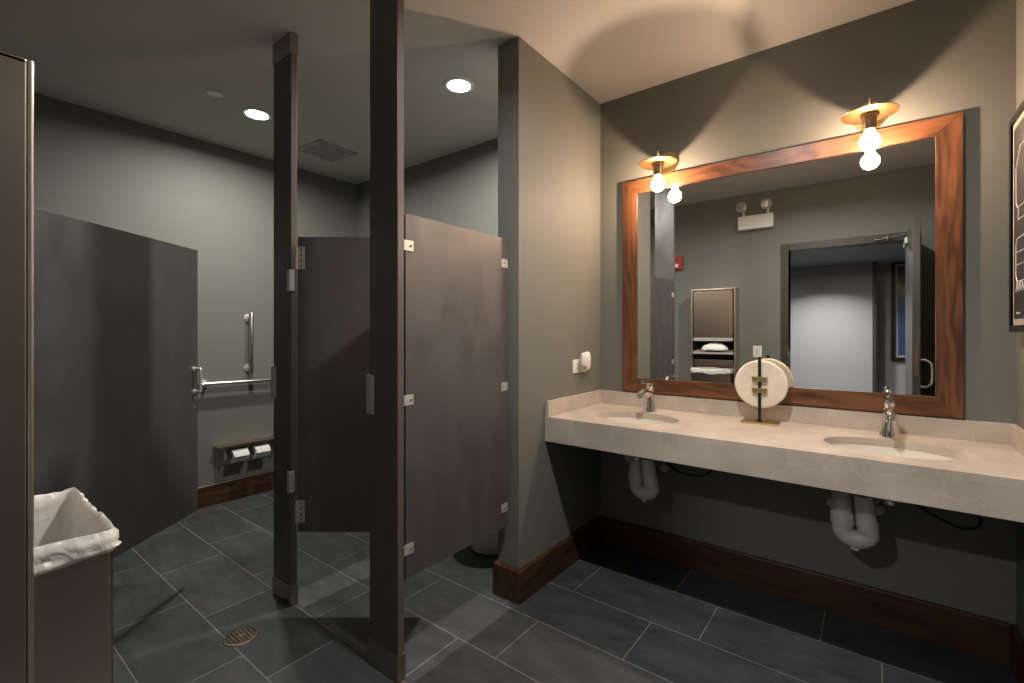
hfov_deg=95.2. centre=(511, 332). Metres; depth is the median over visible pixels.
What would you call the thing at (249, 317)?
grab bar
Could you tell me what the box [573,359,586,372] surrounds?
wall outlet
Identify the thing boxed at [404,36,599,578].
wall
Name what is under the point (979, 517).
cable
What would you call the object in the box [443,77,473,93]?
recessed light
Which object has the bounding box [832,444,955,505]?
sink basin
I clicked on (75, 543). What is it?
waste bin
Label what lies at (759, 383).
disc sculpture
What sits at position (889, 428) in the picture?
faucet
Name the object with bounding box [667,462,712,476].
cable
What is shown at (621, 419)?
sink basin
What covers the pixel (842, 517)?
trap
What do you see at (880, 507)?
valve
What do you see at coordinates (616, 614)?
floor
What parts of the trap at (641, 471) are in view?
outlet arm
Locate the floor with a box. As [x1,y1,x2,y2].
[113,489,1016,682]
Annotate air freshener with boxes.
[579,352,590,370]
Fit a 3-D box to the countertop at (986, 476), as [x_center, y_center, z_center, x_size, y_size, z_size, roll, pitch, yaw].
[1.066,0.460,2.121,1.785,0.206,0.623,0,0,38]
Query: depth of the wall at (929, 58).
2.19 m
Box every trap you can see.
[628,457,659,501]
[830,490,879,550]
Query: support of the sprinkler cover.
attached to the ceiling
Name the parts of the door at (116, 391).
pull handle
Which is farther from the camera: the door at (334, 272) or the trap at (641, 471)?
the trap at (641, 471)
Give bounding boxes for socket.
[575,361,578,370]
[652,162,663,176]
[860,111,879,131]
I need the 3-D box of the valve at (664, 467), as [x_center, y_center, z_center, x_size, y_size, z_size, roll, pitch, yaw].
[0.849,0.667,2.601,0.052,0.219,0.131,0,0,38]
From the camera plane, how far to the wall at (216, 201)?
3.51 m
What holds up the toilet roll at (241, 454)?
on the paper holder
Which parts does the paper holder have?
arm, arm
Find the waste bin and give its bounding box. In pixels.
[34,487,121,682]
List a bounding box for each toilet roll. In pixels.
[228,447,249,462]
[250,443,270,458]
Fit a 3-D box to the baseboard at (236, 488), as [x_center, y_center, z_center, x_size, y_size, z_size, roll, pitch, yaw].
[-2.312,1.217,3.433,0.019,0.158,2.690,0,0,38]
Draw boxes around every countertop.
[545,390,1023,522]
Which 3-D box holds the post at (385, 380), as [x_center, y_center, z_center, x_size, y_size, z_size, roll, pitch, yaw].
[-0.488,-0.063,1.797,0.194,2.718,0.041,0,0,38]
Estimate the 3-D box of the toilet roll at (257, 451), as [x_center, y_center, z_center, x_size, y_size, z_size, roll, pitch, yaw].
[-2.002,0.946,3.724,0.116,0.100,0.112,0,0,38]
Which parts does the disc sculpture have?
stem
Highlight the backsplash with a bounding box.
[602,390,1015,443]
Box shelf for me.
[214,436,273,449]
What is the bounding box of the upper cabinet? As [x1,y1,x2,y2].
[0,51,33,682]
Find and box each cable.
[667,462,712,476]
[914,504,982,530]
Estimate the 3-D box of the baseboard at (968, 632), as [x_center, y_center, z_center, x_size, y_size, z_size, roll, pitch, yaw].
[1.248,1.217,2.364,1.759,0.158,0.019,0,0,38]
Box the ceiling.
[0,0,913,183]
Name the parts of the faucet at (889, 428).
spout, lever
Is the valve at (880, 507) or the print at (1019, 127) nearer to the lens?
the print at (1019, 127)
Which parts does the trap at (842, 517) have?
outlet arm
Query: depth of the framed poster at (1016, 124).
1.69 m
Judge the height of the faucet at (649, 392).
0.180 m
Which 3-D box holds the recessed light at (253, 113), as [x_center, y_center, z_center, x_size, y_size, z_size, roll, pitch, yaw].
[-1.662,-1.419,3.047,0.176,0.008,0.176,0,0,38]
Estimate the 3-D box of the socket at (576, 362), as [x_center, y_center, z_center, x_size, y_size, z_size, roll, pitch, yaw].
[0.372,0.194,2.671,0.002,0.056,0.034,0,0,38]
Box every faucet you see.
[637,380,656,411]
[879,395,899,438]
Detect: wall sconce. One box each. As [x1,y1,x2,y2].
[639,151,677,187]
[841,98,899,144]
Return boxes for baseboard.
[198,470,273,508]
[493,515,601,604]
[601,515,1009,665]
[1010,623,1023,682]
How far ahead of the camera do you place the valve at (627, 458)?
2.70 m
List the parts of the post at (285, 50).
strike plate, hinge plate, hinge plate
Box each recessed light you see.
[241,108,271,120]
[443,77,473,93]
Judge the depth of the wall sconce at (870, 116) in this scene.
1.96 m
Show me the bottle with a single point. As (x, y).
(581, 366)
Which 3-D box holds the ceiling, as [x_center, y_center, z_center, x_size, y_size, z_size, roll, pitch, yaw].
[-0.596,-1.473,2.090,4.576,0.100,2.910,0,0,38]
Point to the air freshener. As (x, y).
(585, 357)
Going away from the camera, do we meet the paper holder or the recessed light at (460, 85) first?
the recessed light at (460, 85)
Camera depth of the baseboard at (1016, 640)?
1.74 m
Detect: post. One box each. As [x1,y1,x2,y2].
[271,31,297,606]
[366,0,404,682]
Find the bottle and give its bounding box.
[579,364,584,370]
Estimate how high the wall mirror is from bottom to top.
1.244 m
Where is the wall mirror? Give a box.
[623,112,962,418]
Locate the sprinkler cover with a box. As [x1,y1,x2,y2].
[206,90,222,97]
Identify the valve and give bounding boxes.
[625,456,630,461]
[659,461,670,471]
[827,490,831,507]
[875,499,884,514]
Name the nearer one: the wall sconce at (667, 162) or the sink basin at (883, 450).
the sink basin at (883, 450)
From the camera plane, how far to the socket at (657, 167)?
2.52 m
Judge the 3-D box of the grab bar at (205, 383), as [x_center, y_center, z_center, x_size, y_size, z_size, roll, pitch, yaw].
[-1.965,0.387,3.832,0.076,0.073,1.059,0,0,38]
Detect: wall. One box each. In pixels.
[34,92,356,486]
[297,241,297,499]
[357,0,1015,623]
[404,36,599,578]
[1016,0,1023,639]
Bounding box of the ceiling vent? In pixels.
[297,139,357,162]
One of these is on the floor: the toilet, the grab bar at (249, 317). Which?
the toilet
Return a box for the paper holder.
[214,436,273,466]
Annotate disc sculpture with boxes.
[735,357,788,425]
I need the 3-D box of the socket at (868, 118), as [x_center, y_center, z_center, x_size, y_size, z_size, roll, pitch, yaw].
[1.510,-0.886,1.973,0.066,0.064,0.066,0,0,38]
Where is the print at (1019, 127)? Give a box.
[1014,117,1023,318]
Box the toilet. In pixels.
[470,531,497,554]
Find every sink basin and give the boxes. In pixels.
[604,417,671,460]
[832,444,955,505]
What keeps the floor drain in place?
on the floor
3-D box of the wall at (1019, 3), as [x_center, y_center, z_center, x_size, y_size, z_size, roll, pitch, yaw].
[1.149,-0.063,0.688,0.100,2.720,2.790,0,0,38]
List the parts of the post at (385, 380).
strike plate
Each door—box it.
[34,207,201,557]
[295,237,369,531]
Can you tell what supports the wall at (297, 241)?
attached to the wall at (929, 58)
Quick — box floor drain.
[222,626,258,646]
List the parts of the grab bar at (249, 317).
rail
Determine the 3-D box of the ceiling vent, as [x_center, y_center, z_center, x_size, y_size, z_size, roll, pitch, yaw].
[-1.454,-1.418,3.667,0.330,0.010,0.330,0,0,34]
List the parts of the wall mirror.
frame rail, frame rail, frame rail, frame rail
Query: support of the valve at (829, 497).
attached to the wall at (929, 58)
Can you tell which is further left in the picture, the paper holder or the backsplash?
the paper holder
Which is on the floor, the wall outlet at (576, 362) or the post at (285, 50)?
the post at (285, 50)
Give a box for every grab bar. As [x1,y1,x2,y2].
[198,378,270,387]
[244,313,253,373]
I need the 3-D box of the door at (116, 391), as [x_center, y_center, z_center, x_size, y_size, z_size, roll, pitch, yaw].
[-1.640,0.252,1.974,0.068,1.366,0.960,0,0,0]
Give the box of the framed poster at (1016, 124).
[1009,100,1023,331]
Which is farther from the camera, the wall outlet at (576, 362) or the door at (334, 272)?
the wall outlet at (576, 362)
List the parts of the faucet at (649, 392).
spout, lever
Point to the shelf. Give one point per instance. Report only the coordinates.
(245, 443)
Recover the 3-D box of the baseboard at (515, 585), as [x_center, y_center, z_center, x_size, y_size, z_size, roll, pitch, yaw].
[0.235,1.217,2.613,0.166,0.158,0.866,0,0,38]

